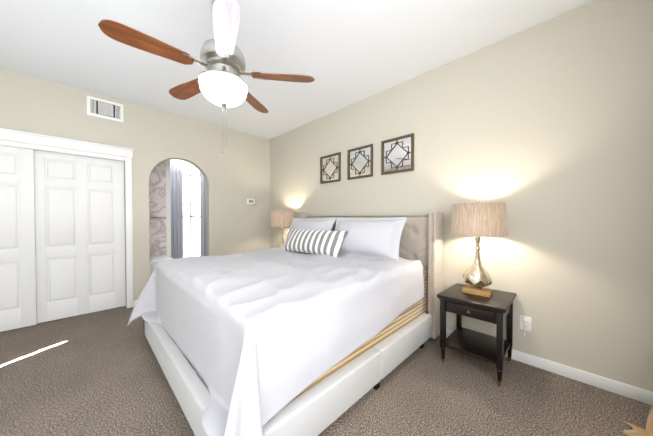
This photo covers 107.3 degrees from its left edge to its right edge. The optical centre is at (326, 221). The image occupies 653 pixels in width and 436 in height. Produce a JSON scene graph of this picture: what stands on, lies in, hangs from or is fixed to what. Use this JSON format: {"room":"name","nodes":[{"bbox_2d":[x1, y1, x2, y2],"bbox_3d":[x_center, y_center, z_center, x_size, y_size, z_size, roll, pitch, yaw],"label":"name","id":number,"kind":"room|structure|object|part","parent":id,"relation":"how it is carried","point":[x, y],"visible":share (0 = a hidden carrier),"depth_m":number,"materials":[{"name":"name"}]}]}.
{"room":"bedroom","nodes":[
{"label":"bedroom","id":0,"kind":"room"},
{"bbox_2d":[0,68,269,307],"bbox_3d":[-2.686,-0.221,3.309,4.540,2.775,0.120,-1,1,-45],"label":"wall","id":1,"kind":"structure","parent":0,"point":[236,174],"depth_m":3.45,"materials":[{"name":"beige paint"}]},
{"bbox_2d":[0,145,36,331],"bbox_3d":[-3.566,0.167,2.428,0.797,2.000,0.046,-1,1,-45],"label":"closet door","id":2,"kind":"structure","parent":1,"relation":"in","point":[18,303],"depth_m":2.61,"materials":[{"name":"white wood"}]},
{"bbox_2d":[0,128,133,307],"bbox_3d":[-3.244,0.103,2.657,1.777,2.145,0.063,-1,1,-45],"label":"trim","id":3,"kind":"structure","parent":1,"relation":"attached to","point":[84,148],"depth_m":3.01,"materials":[{"name":"white wood"}]},
{"bbox_2d":[34,149,125,322],"bbox_3d":[-3.048,0.159,3.005,0.810,2.000,0.046,-1,1,-45],"label":"closet door","id":4,"kind":"structure","parent":1,"relation":"in","point":[80,229],"depth_m":2.96,"materials":[{"name":"white wood"}]},
{"bbox_2d":[87,96,123,121],"bbox_3d":[-2.813,-1.430,3.065,0.345,0.235,0.020,-1,1,-45],"label":"air vent","id":5,"kind":"object","parent":1,"relation":"in","point":[102,108],"visible":1,"depth_m":3.06,"materials":[{"name":"white plastic"}]},
{"bbox_2d":[247,199,254,204],"bbox_3d":[-1.410,-0.370,4.478,0.150,0.105,0.025,-1,1,-45],"label":"thermostat","id":6,"kind":"object","parent":1,"relation":"attached to","point":[251,201],"visible":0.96,"depth_m":4.47,"materials":[{"name":"white plastic"}]},
{"bbox_2d":[149,159,170,256],"bbox_3d":[-3.333,-0.231,3.991,1.250,2.775,0.120,-1,1,-45],"label":"wall","id":7,"kind":"structure","parent":0,"point":[159,206],"depth_m":4.29,"materials":[{"name":"grey stone"}]},
{"bbox_2d":[170,159,199,174],"bbox_3d":[-2.844,-0.243,4.882,3.400,2.775,2.330,-1,1,-45],"label":"wall","id":8,"kind":"structure","parent":0,"point":[191,170],"depth_m":5.83,"materials":[{"name":"white paint"}]},
{"bbox_2d":[183,173,199,256],"bbox_3d":[-3.324,-0.125,5.881,0.510,2.050,0.027,-1,1,-45],"label":"bathroom window","id":9,"kind":"structure","parent":8,"relation":"attached to","point":[191,215],"depth_m":5.88,"materials":[{"name":"white glass"}]},
{"bbox_3d":[-3.328,-1.319,5.779,1.495,0.044,0.151,-1,1,-45],"label":"curtain rod","id":10,"kind":"object","parent":8,"relation":"attached to","visible":0},
{"bbox_2d":[170,165,183,258],"bbox_3d":[-3.494,-0.096,5.551,0.323,2.400,0.067,-1,1,-45],"label":"curtain","id":11,"kind":"object","parent":10,"relation":"hanging from","point":[176,186],"visible":0.73,"depth_m":5.57,"materials":[{"name":"grey fabric"}]},
{"bbox_2d":[200,172,206,255],"bbox_3d":[-2.977,-0.103,6.066,0.383,2.400,0.067,-1,1,-45],"label":"curtain","id":12,"kind":"object","parent":10,"relation":"hanging from","point":[203,224],"visible":0.25,"depth_m":5.97,"materials":[{"name":"grey fabric"}]},
{"bbox_2d":[0,0,592,138],"bbox_3d":[-2.000,-1.649,2.602,4.540,0.100,8.060,-1,1,-45],"label":"ceiling","id":13,"kind":"structure","parent":0,"point":[343,53],"depth_m":2.16,"materials":[{"name":"white paint"}]},
{"bbox_2d":[98,0,314,152],"bbox_3d":[-0.791,-1.043,1.725,1.228,1.085,1.265,-1,1,-45],"label":"ceiling fan","id":14,"kind":"object","parent":13,"relation":"hanging from","point":[220,82],"visible":1,"depth_m":1.61,"materials":[{"name":"brown wood"}]},
{"bbox_3d":[-1.069,-1.073,1.462,0.465,0.007,0.135,-1,-10,-42],"label":"blade","id":15,"kind":"part","parent":14,"relation":"part of","materials":[{"name":"brown wood"}]},
{"bbox_3d":[-1.125,-1.080,1.968,0.465,0.007,0.135,0,-10,30],"label":"blade","id":16,"kind":"part","parent":14,"relation":"part of","materials":[{"name":"brown wood"}]},
{"bbox_3d":[-0.759,-1.043,1.747,0.519,1.085,0.538,-1,1,-45],"label":"motor","id":17,"kind":"part","parent":14,"relation":"part of","materials":[{"name":"silver metal"}]},
{"bbox_3d":[-0.749,-0.931,1.756,0.324,0.142,0.324,-1,1,-45],"label":"lamp shade","id":18,"kind":"part","parent":14,"relation":"part of","materials":[{"name":"white glass"}]},
{"bbox_3d":[-0.571,-1.071,1.360,0.135,0.007,0.465,-12,6,-24],"label":"blade","id":19,"kind":"part","parent":14,"relation":"part of","materials":[{"name":"white wood"}]},
{"bbox_3d":[-0.662,-1.083,2.178,0.135,0.007,0.465,11,3,11],"label":"blade","id":20,"kind":"part","parent":14,"relation":"part of","materials":[{"name":"brown wood"}]},
{"bbox_3d":[-0.319,-1.078,1.802,0.465,0.007,0.135,0,12,-6],"label":"blade","id":21,"kind":"part","parent":14,"relation":"part of","materials":[{"name":"brown wood"}]},
{"bbox_2d":[0,306,651,435],"bbox_3d":[-0.940,1.241,1.582,4.540,0.100,5.060,-1,1,-45],"label":"floor","id":22,"kind":"structure","parent":0,"point":[99,373],"depth_m":1.64,"materials":[{"name":"carpet"}]},
{"bbox_2d":[127,212,443,435],"bbox_3d":[-0.378,0.542,2.391,2.287,1.275,2.350,-1,1,-45],"label":"bed","id":23,"kind":"object","parent":22,"relation":"on","point":[316,325],"visible":1,"depth_m":1.56,"materials":[{"name":"fabric"}]},
{"bbox_3d":[-0.360,1.039,2.392,2.070,0.279,2.050,-1,1,-45],"label":"frame","id":24,"kind":"part","parent":23,"relation":"part of","materials":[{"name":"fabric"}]},
{"bbox_3d":[-0.307,0.701,2.440,1.960,0.515,1.876,-1,1,-45],"label":"mattress","id":25,"kind":"part","parent":23,"relation":"part of","materials":[{"name":"beige fabric"}]},
{"bbox_3d":[0.364,0.532,3.108,0.223,1.275,2.110,-1,1,-45],"label":"headboard","id":26,"kind":"part","parent":23,"relation":"part of","materials":[{"name":"fabric"}]},
{"bbox_2d":[437,283,516,385],"bbox_3d":[1.268,0.897,2.030,0.505,0.575,0.470,-1,1,-45],"label":"nightstand","id":27,"kind":"object","parent":22,"relation":"on","point":[496,307],"visible":1,"depth_m":1.94,"materials":[{"name":"brown wood"}]},
{"bbox_2d":[451,199,507,297],"bbox_3d":[1.277,0.210,2.029,0.410,0.797,0.410,-1,1,-45],"label":"lamp","id":28,"kind":"object","parent":27,"relation":"on","point":[478,220],"visible":1,"depth_m":1.91,"materials":[{"name":"beige fabric"}]},
{"bbox_3d":[-0.746,0.868,4.046,0.505,0.575,0.470,-1,1,-45],"label":"nightstand","id":29,"kind":"object","parent":22,"relation":"on","visible":0},
{"bbox_2d":[270,209,293,247],"bbox_3d":[-0.738,0.181,4.045,0.410,0.797,0.410,-1,1,-45],"label":"lamp","id":30,"kind":"object","parent":29,"relation":"on","point":[282,219],"visible":0.83,"depth_m":3.88,"materials":[{"name":"beige fabric"}]},
{"bbox_2d":[270,0,652,391],"bbox_3d":[0.623,-0.218,3.123,0.120,2.775,5.060,-1,1,-45],"label":"wall","id":31,"kind":"structure","parent":0,"point":[543,131],"depth_m":1.93,"materials":[{"name":"beige paint"}]},
{"bbox_2d":[320,152,340,183],"bbox_3d":[0.053,-0.788,3.584,0.022,0.410,0.410,-1,1,-45],"label":"mirror","id":32,"kind":"object","parent":31,"relation":"attached to","point":[330,168],"visible":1,"depth_m":3.58,"materials":[{"name":"clear glass"}]},
{"bbox_2d":[347,144,372,179],"bbox_3d":[0.442,-0.782,3.195,0.022,0.410,0.410,-1,1,-45],"label":"mirror","id":33,"kind":"object","parent":31,"relation":"attached to","point":[359,162],"visible":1,"depth_m":3.19,"materials":[{"name":"clear glass"}]},
{"bbox_2d":[381,133,413,174],"bbox_3d":[0.823,-0.777,2.813,0.022,0.410,0.410,-1,1,-45],"label":"mirror","id":34,"kind":"object","parent":31,"relation":"attached to","point":[397,154],"visible":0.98,"depth_m":2.80,"materials":[{"name":"clear glass"}]},
{"bbox_2d":[520,315,531,335],"bbox_3d":[1.654,0.871,1.998,0.032,0.159,0.075,-1,1,-45],"label":"electrical outlet plate","id":35,"kind":"object","parent":31,"relation":"attached to","point":[526,323],"visible":1,"depth_m":2.00,"materials":[{"name":"white plastic"}]},
{"bbox_2d":[446,329,652,404],"bbox_3d":[0.576,1.127,3.095,0.014,0.085,4.820,-1,1,-45],"label":"baseboard","id":36,"kind":"structure","parent":31,"relation":"attached to","point":[628,391],"depth_m":1.76,"materials":[{"name":"white wood"}]},
{"bbox_3d":[-2.809,1.194,4.867,3.200,0.100,2.230,-1,1,-45],"label":"floor","id":37,"kind":"structure","parent":0,"visible":0},
{"bbox_2d":[150,255,172,276],"bbox_3d":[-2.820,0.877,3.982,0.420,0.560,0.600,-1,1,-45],"label":"bathtub","id":38,"kind":"object","parent":37,"relation":"on","point":[155,260],"visible":0.12,"depth_m":3.79,"materials":[{"name":"white ceramic"}]},
{"bbox_3d":[0.805,-0.172,-0.186,4.300,2.775,0.120,-1,1,-45],"label":"wall","id":39,"kind":"structure","parent":0,"visible":0},
{"bbox_2d":[623,405,652,435],"bbox_3d":[1.549,-0.048,0.982,1.200,2.470,0.332,-1,1,-45],"label":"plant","id":40,"kind":"object","parent":39,"relation":"hanging from","point":[639,431],"visible":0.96,"depth_m":1.33,"materials":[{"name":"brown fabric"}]}
]}

